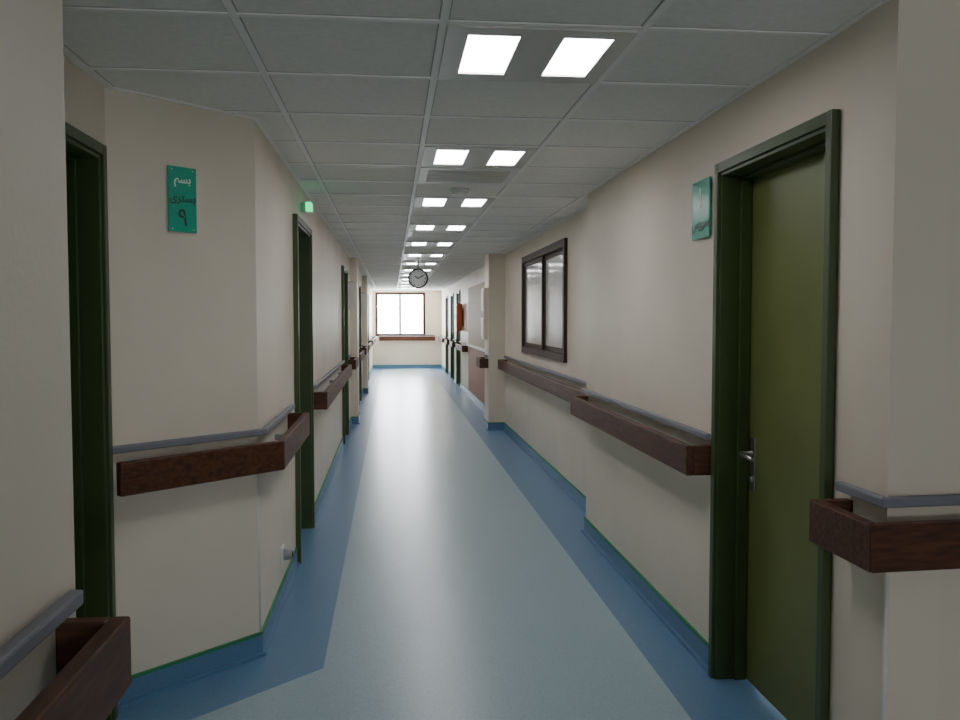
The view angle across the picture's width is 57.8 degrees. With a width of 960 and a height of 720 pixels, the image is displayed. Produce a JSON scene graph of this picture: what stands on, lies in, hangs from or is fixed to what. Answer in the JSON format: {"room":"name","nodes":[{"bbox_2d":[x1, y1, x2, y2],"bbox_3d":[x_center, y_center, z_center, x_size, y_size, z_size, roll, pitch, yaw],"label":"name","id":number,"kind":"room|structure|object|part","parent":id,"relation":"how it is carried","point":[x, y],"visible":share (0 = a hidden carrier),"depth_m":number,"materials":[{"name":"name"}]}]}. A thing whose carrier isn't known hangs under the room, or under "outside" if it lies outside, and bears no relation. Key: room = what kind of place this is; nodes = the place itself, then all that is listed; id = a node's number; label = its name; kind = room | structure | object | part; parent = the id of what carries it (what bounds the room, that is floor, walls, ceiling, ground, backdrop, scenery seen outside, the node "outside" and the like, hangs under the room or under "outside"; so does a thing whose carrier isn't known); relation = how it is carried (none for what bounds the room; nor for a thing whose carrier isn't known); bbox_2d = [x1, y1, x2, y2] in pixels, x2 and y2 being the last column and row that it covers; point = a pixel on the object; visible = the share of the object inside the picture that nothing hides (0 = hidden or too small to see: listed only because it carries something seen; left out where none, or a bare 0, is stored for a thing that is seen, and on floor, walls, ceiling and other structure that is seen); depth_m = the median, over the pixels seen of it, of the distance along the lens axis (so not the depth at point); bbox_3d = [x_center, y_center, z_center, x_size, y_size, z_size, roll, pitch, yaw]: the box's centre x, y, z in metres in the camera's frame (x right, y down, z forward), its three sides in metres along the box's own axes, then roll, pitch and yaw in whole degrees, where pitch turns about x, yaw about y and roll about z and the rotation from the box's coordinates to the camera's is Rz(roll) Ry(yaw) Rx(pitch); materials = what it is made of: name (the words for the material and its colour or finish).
{"room":"hospital interior","nodes":[
{"label":"hospital interior","id":0,"kind":"room"},
{"bbox_2d":[0,0,372,719],"bbox_3d":[-1.991,-0.236,11.158,0.735,2.420,30.600,0,3,-6],"label":"wall","id":1,"kind":"structure","parent":0,"point":[202,322],"depth_m":3.44,"materials":[{"name":"beige paint"}]},
{"bbox_2d":[0,589,131,719],"bbox_3d":[-0.432,0.617,-0.971,0.120,0.178,5.100,0,3,-6],"label":"handrail","id":2,"kind":"object","parent":1,"relation":"attached to","point":[93,654],"visible":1,"depth_m":1.40,"materials":[{"name":"brown wood"}]},
{"bbox_2d":[65,122,117,719],"bbox_3d":[-1.412,0.305,2.754,0.188,2.132,0.950,0,3,-6],"label":"frame","id":3,"kind":"object","parent":1,"relation":"attached to","point":[86,157],"visible":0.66,"depth_m":3.17,"materials":[{"name":"green wood"}]},
{"bbox_2d":[167,165,196,232],"bbox_3d":[-1.202,-0.646,3.507,0.016,0.260,0.125,2,3,39],"label":"room sign","id":4,"kind":"object","parent":1,"relation":"attached to","point":[182,206],"visible":1,"depth_m":3.50,"materials":[{"name":"teal plastic"}]},
{"bbox_2d":[113,404,309,496],"bbox_3d":[-1.033,0.380,4.072,0.446,0.178,1.783,1,3,11],"label":"handrail","id":5,"kind":"object","parent":1,"relation":"attached to","point":[146,475],"visible":0.96,"depth_m":3.54,"materials":[{"name":"brown wood"}]},
{"bbox_2d":[63,50,371,289],"bbox_3d":[-1.951,-1.391,11.107,0.495,0.006,30.600,0,3,-6],"label":"trim","id":6,"kind":"structure","parent":1,"relation":"attached to","point":[257,120],"depth_m":3.68,"materials":[{"name":"white"}]},
{"bbox_2d":[118,365,372,714],"bbox_3d":[-1.899,0.919,11.221,0.601,0.107,30.600,0,3,-6],"label":"baseboard","id":7,"kind":"structure","parent":1,"relation":"attached to","point":[150,683],"depth_m":3.73,"materials":[{"name":"plastic"}]},
{"bbox_2d":[281,544,293,564],"bbox_3d":[-1.028,1.037,4.644,0.060,0.090,0.100,0,3,-6],"label":"wall socket","id":8,"kind":"object","parent":1,"relation":"attached to","point":[286,554],"visible":1,"depth_m":4.62,"materials":[{"name":"white plastic"}]},
{"bbox_2d":[293,214,314,563],"bbox_3d":[-1.237,0.164,5.744,0.188,2.132,0.970,0,3,-6],"label":"frame","id":9,"kind":"object","parent":1,"relation":"attached to","point":[302,233],"visible":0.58,"depth_m":6.15,"materials":[{"name":"wood"}]},
{"bbox_2d":[300,202,312,211],"bbox_3d":[-1.136,-0.999,5.691,0.075,0.060,0.085,0,3,-6],"label":"exit light","id":10,"kind":"object","parent":1,"relation":"attached to","point":[304,206],"visible":1,"depth_m":5.67,"materials":[{"name":"green plastic"}]},
{"bbox_2d":[314,360,351,409],"bbox_3d":[-1.368,0.181,8.272,0.120,0.178,3.900,0,3,-6],"label":"handrail","id":11,"kind":"object","parent":1,"relation":"attached to","point":[323,400],"visible":0.93,"depth_m":7.11,"materials":[{"name":"brown wood"}]},
{"bbox_2d":[341,265,348,443],"bbox_3d":[-1.746,-0.073,10.762,0.188,2.132,0.970,0,3,-6],"label":"frame","id":12,"kind":"object","parent":1,"relation":"attached to","point":[344,272],"visible":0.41,"depth_m":11.16,"materials":[{"name":"wood"}]},
{"bbox_2d":[348,281,353,309],"bbox_3d":[-1.721,-0.856,11.566,0.090,0.380,0.015,0,3,-6],"label":"sign","id":13,"kind":"object","parent":1,"relation":"attached to","point":[351,283],"visible":0.82,"depth_m":11.56,"materials":[{"name":"silver metal"}]},
{"bbox_2d":[348,353,358,369],"bbox_3d":[-1.726,0.015,11.800,0.120,0.178,0.900,0,3,-6],"label":"handrail","id":14,"kind":"object","parent":1,"relation":"attached to","point":[353,361],"visible":0.73,"depth_m":11.36,"materials":[{"name":"brown wood"}]},
{"bbox_2d":[359,283,361,404],"bbox_3d":[-2.227,-0.297,15.508,0.188,2.132,0.920,0,3,-6],"label":"frame","id":15,"kind":"object","parent":1,"relation":"attached to","point":[360,375],"visible":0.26,"depth_m":15.91,"materials":[{"name":"wood"}]},
{"bbox_2d":[359,347,364,362],"bbox_3d":[-1.952,-0.090,14.036,0.120,0.178,1.900,0,3,-6],"label":"handrail","id":16,"kind":"object","parent":1,"relation":"attached to","point":[361,352],"visible":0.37,"depth_m":13.92,"materials":[{"name":"brown wood"}]},
{"bbox_2d":[361,292,364,312],"bbox_3d":[-2.205,-1.081,16.336,0.090,0.380,0.015,0,3,-6],"label":"sign","id":17,"kind":"object","parent":1,"relation":"attached to","point":[362,293],"visible":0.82,"depth_m":16.33,"materials":[{"name":"silver metal"}]},
{"bbox_2d":[361,343,367,354],"bbox_3d":[-2.224,-0.217,16.719,0.120,0.178,1.300,0,3,-6],"label":"handrail","id":18,"kind":"object","parent":1,"relation":"attached to","point":[365,348],"visible":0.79,"depth_m":16.13,"materials":[{"name":"brown wood"}]},
{"bbox_2d":[368,293,368,379],"bbox_3d":[-2.771,-0.550,20.874,0.188,2.132,0.920,0,3,-6],"label":"frame","id":19,"kind":"object","parent":1,"relation":"attached to","point":[368,293],"visible":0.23,"depth_m":21.30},
{"bbox_2d":[369,335,375,345],"bbox_3d":[-2.944,-0.552,23.825,0.120,0.178,4.800,0,3,-6],"label":"handrail","id":20,"kind":"object","parent":1,"relation":"attached to","point":[373,340],"visible":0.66,"depth_m":23.56,"materials":[{"name":"brown wood"}]},
{"bbox_2d":[372,290,441,364],"bbox_3d":[-2.229,-0.963,26.575,2.380,2.420,0.160,0,3,-6],"label":"wall","id":21,"kind":"structure","parent":0,"point":[383,352],"depth_m":26.54,"materials":[{"name":"beige paint"}]},
{"bbox_2d":[375,292,424,335],"bbox_3d":[-2.426,-1.395,26.514,1.520,1.330,0.080,0,3,-6],"label":"frame","id":22,"kind":"object","parent":21,"relation":"attached to","point":[376,293],"visible":1,"depth_m":26.48,"materials":[{"name":"brown"}]},
{"bbox_2d":[379,335,434,340],"bbox_3d":[-2.215,-0.676,26.449,1.700,0.178,0.120,0,3,-6],"label":"handrail","id":23,"kind":"object","parent":21,"relation":"attached to","point":[431,337],"visible":1,"depth_m":26.41,"materials":[{"name":"brown wood"}]},
{"bbox_2d":[373,364,440,367],"bbox_3d":[-2.220,0.197,26.537,2.100,0.107,0.026,0,3,-6],"label":"baseboard","id":24,"kind":"structure","parent":21,"relation":"attached to","point":[374,366],"depth_m":26.54,"materials":[{"name":"plastic"}]},
{"bbox_2d":[401,271,432,272],"bbox_3d":[-1.167,-1.618,15.986,0.574,0.014,0.574,0,3,-6],"label":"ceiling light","id":25,"kind":"object","parent":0,"point":[401,271],"depth_m":15.73,"materials":[{"name":"white plastic"}]},
{"bbox_2d":[116,368,786,719],"bbox_3d":[-0.098,1.013,11.403,4.630,0.102,30.890,0,3,-6],"label":"floor","id":26,"kind":"structure","parent":0,"point":[443,574],"depth_m":4.51,"materials":[{"name":"plastic"}]},
{"bbox_2d":[62,0,879,290],"bbox_3d":[-0.098,-1.450,11.287,4.630,0.106,30.890,0,3,-6],"label":"ceiling","id":27,"kind":"structure","parent":0,"point":[350,93],"depth_m":3.23,"materials":[{"name":"tile"}]},
{"bbox_2d":[401,269,433,270],"bbox_3d":[-1.106,-1.590,15.389,0.574,0.011,0.574,0,3,-6],"label":"ceiling light","id":28,"kind":"object","parent":27,"relation":"in","point":[401,269],"depth_m":15.13,"materials":[{"name":"white plastic"}]},
{"bbox_2d":[408,260,427,287],"bbox_3d":[-0.921,-1.271,12.922,0.298,0.419,0.090,0,3,-6],"label":"clock","id":29,"kind":"object","parent":27,"relation":"hanging from","point":[417,278],"visible":1,"depth_m":12.89,"materials":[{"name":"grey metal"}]},
{"bbox_2d":[402,262,439,264],"bbox_3d":[-0.925,-1.506,13.600,0.574,0.011,0.574,0,3,-6],"label":"ceiling light","id":30,"kind":"object","parent":27,"relation":"in","point":[404,263],"depth_m":13.57,"materials":[{"name":"white plastic"}]},
{"bbox_2d":[403,257,444,259],"bbox_3d":[-0.804,-1.449,12.408,0.574,0.014,0.574,0,3,-6],"label":"ceiling air vent","id":31,"kind":"object","parent":27,"relation":"in","point":[404,258],"depth_m":12.33,"materials":[{"name":"grey metal"}]},
{"bbox_2d":[404,253,447,256],"bbox_3d":[-0.744,-1.422,11.812,0.574,0.011,0.574,0,3,-6],"label":"ceiling light","id":32,"kind":"object","parent":27,"relation":"in","point":[405,254],"depth_m":11.77,"materials":[{"name":"white plastic"}]},
{"bbox_2d":[406,241,457,246],"bbox_3d":[-0.562,-1.337,10.023,0.574,0.011,0.574,0,3,-6],"label":"ceiling light","id":33,"kind":"object","parent":27,"relation":"in","point":[409,243],"depth_m":10.04,"materials":[{"name":"white plastic"}]},
{"bbox_2d":[408,231,466,236],"bbox_3d":[-0.442,-1.280,8.830,0.574,0.014,0.574,0,3,-6],"label":"ceiling air vent","id":34,"kind":"object","parent":27,"relation":"in","point":[410,233],"depth_m":8.76,"materials":[{"name":"grey metal"}]},
{"bbox_2d":[409,224,472,231],"bbox_3d":[-0.381,-1.253,8.234,0.574,0.011,0.574,0,3,-6],"label":"ceiling light","id":35,"kind":"object","parent":27,"relation":"in","point":[413,227],"depth_m":8.23,"materials":[{"name":"white plastic"}]},
{"bbox_2d":[413,196,495,207],"bbox_3d":[-0.200,-1.169,6.445,0.574,0.011,0.574,0,3,-6],"label":"ceiling light","id":36,"kind":"object","parent":27,"relation":"in","point":[419,201],"depth_m":6.42,"materials":[{"name":"white plastic"}]},
{"bbox_2d":[450,188,468,196],"bbox_3d":[-0.138,-1.121,5.830,0.124,0.050,0.124,0,3,-6],"label":"smoke detector","id":37,"kind":"object","parent":27,"relation":"attached to","point":[457,192],"visible":1,"depth_m":5.79,"materials":[{"name":"white plastic"}]},
{"bbox_2d":[418,167,520,184],"bbox_3d":[-0.079,-1.111,5.252,0.574,0.014,0.574,0,3,-6],"label":"ceiling air vent","id":38,"kind":"object","parent":27,"relation":"in","point":[427,175],"depth_m":5.22,"materials":[{"name":"grey metal"}]},
{"bbox_2d":[421,146,537,168],"bbox_3d":[-0.019,-1.084,4.656,0.574,0.011,0.574,0,3,-6],"label":"ceiling light","id":39,"kind":"object","parent":27,"relation":"in","point":[433,156],"depth_m":4.63,"materials":[{"name":"white plastic"}]},
{"bbox_2d":[438,24,638,83],"bbox_3d":[0.163,-1.000,2.867,0.574,0.011,0.574,0,3,-6],"label":"ceiling light","id":40,"kind":"object","parent":27,"relation":"in","point":[470,52],"depth_m":2.82,"materials":[{"name":"white plastic"}]},
{"bbox_2d":[441,0,959,719],"bbox_3d":[0.781,-0.397,14.570,1.910,2.420,24.360,0,3,-6],"label":"wall","id":41,"kind":"structure","parent":0,"point":[640,289],"depth_m":2.62,"materials":[{"name":"beige paint"}]},
{"bbox_2d":[438,335,444,342],"bbox_3d":[-1.110,-0.625,25.366,0.120,0.178,2.100,0,3,-6],"label":"handrail","id":42,"kind":"object","parent":41,"relation":"attached to","point":[440,339],"visible":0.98,"depth_m":24.92,"materials":[{"name":"brown wood"}]},
{"bbox_2d":[445,295,448,374],"bbox_3d":[-0.826,-0.687,23.782,0.188,2.132,0.920,0,3,-6],"label":"frame","id":43,"kind":"object","parent":41,"relation":"attached to","point":[446,297],"visible":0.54,"depth_m":24.14,"materials":[{"name":"wood"}]},
{"bbox_2d":[444,337,449,344],"bbox_3d":[-0.844,-0.500,22.732,0.120,0.178,1.000,0,3,-6],"label":"handrail","id":44,"kind":"object","parent":41,"relation":"attached to","point":[446,341],"visible":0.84,"depth_m":22.31,"materials":[{"name":"brown wood"}]},
{"bbox_2d":[450,293,453,379],"bbox_3d":[-0.614,-0.589,21.695,0.188,2.132,0.920,0,3,-6],"label":"frame","id":45,"kind":"object","parent":41,"relation":"attached to","point":[452,294],"visible":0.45,"depth_m":22.08,"materials":[{"name":"wood"}]},
{"bbox_2d":[449,339,455,346],"bbox_3d":[-0.637,-0.404,20.695,0.120,0.178,0.900,0,3,-6],"label":"handrail","id":46,"kind":"object","parent":41,"relation":"attached to","point":[451,343],"visible":0.83,"depth_m":20.42,"materials":[{"name":"brown wood"}]},
{"bbox_2d":[456,290,460,385],"bbox_3d":[-0.413,-0.495,19.707,0.188,2.132,0.920,0,3,-6],"label":"frame","id":47,"kind":"object","parent":41,"relation":"attached to","point":[458,333],"visible":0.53,"depth_m":20.08,"materials":[{"name":"wood"}]},
{"bbox_2d":[454,304,462,330],"bbox_3d":[-0.466,-0.913,18.625,0.189,0.570,0.600,0,3,-6],"label":"upper cabinet","id":48,"kind":"object","parent":41,"relation":"attached to","point":[458,312],"visible":1,"depth_m":18.34,"materials":[{"name":"orange"}]},
{"bbox_2d":[455,341,467,351],"bbox_3d":[-0.390,-0.289,18.260,0.120,0.178,1.800,0,3,-6],"label":"handrail","id":49,"kind":"object","parent":41,"relation":"attached to","point":[458,346],"visible":0.93,"depth_m":17.74,"materials":[{"name":"brown wood"}]},
{"bbox_2d":[466,282,484,404],"bbox_3d":[0.005,-0.295,14.652,0.060,1.990,4.850,0,3,-6],"label":"panelling","id":50,"kind":"object","parent":41,"relation":"attached to","point":[476,345],"visible":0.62,"depth_m":15.59,"materials":[{"name":"beige"}]},
{"bbox_2d":[476,353,488,367],"bbox_3d":[0.030,0.009,11.927,0.120,0.178,0.500,0,3,-6],"label":"handrail","id":51,"kind":"object","parent":41,"relation":"attached to","point":[481,362],"visible":1,"depth_m":11.69,"materials":[{"name":"brown wood"}]},
{"bbox_2d":[481,288,487,339],"bbox_3d":[0.049,-0.631,11.899,0.083,0.700,0.340,0,3,-6],"label":"upper cabinet","id":52,"kind":"object","parent":41,"relation":"attached to","point":[484,291],"visible":1,"depth_m":11.74,"materials":[{"name":"beige"}]},
{"bbox_2d":[498,355,586,402],"bbox_3d":[0.564,0.155,8.844,0.120,0.178,5.350,0,3,-6],"label":"handrail","id":53,"kind":"object","parent":41,"relation":"attached to","point":[561,390],"visible":0.8,"depth_m":8.12,"materials":[{"name":"brown wood"}]},
{"bbox_2d":[525,254,562,347],"bbox_3d":[0.646,-0.573,8.745,0.030,0.850,2.265,0,3,-6],"label":"pane","id":54,"kind":"object","parent":41,"relation":"attached to","point":[554,266],"visible":0.82,"depth_m":8.61,"materials":[{"name":"glass"}]},
{"bbox_2d":[521,238,567,362],"bbox_3d":[0.645,-0.573,8.752,0.090,1.080,2.480,0,3,-6],"label":"frame","id":55,"kind":"object","parent":41,"relation":"attached to","point":[559,247],"visible":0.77,"depth_m":8.70,"materials":[{"name":"brown"}]},
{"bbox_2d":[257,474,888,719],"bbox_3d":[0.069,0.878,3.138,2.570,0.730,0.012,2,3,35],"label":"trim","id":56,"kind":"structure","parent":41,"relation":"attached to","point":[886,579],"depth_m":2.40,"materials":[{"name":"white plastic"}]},
{"bbox_2d":[441,364,708,672],"bbox_3d":[0.771,0.759,14.610,1.938,0.107,24.388,0,3,-6],"label":"baseboard","id":57,"kind":"structure","parent":41,"relation":"attached to","point":[685,633],"depth_m":5.12,"materials":[{"name":"plastic"}]},
{"bbox_2d":[570,388,710,475],"bbox_3d":[0.807,0.343,4.857,0.120,0.178,2.400,0,3,-6],"label":"handrail","id":58,"kind":"object","parent":41,"relation":"attached to","point":[690,460],"visible":0.97,"depth_m":4.24,"materials":[{"name":"brown wood"}]},
{"bbox_2d":[441,0,889,290],"bbox_3d":[0.803,-1.551,14.507,1.871,0.006,24.381,0,3,-6],"label":"trim","id":59,"kind":"structure","parent":41,"relation":"attached to","point":[858,17],"depth_m":3.30,"materials":[{"name":"white"}]},
{"bbox_2d":[692,177,711,240],"bbox_3d":[0.964,-0.654,3.780,0.016,0.250,0.210,0,3,-6],"label":"room sign","id":60,"kind":"object","parent":41,"relation":"attached to","point":[701,190],"visible":1,"depth_m":3.77,"materials":[{"name":"teal plastic"}]},
{"bbox_2d":[708,109,840,719],"bbox_3d":[1.104,0.286,3.154,0.188,2.132,0.960,0,3,-6],"label":"frame","id":61,"kind":"object","parent":41,"relation":"attached to","point":[734,176],"visible":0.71,"depth_m":3.54,"materials":[{"name":"wood"}]},
{"bbox_2d":[739,152,824,719],"bbox_3d":[1.138,0.311,3.159,0.108,2.069,0.850,0,3,-6],"label":"leaf","id":62,"kind":"object","parent":41,"relation":"attached to","point":[788,202],"depth_m":3.25,"materials":[{"name":"green wood"}]},
{"bbox_3d":[1.084,0.426,3.481,0.066,0.220,0.135,0,3,-6],"label":"handle","id":63,"kind":"part","parent":62,"relation":"part of","materials":[{"name":"silver metal"}]},
{"bbox_2d":[809,481,959,572],"bbox_3d":[1.928,0.453,2.512,1.877,0.178,0.337,0,3,-6],"label":"handrail","id":64,"kind":"object","parent":41,"relation":"attached to","point":[922,545],"visible":1,"depth_m":2.29,"materials":[{"name":"brown wood"}]}
]}

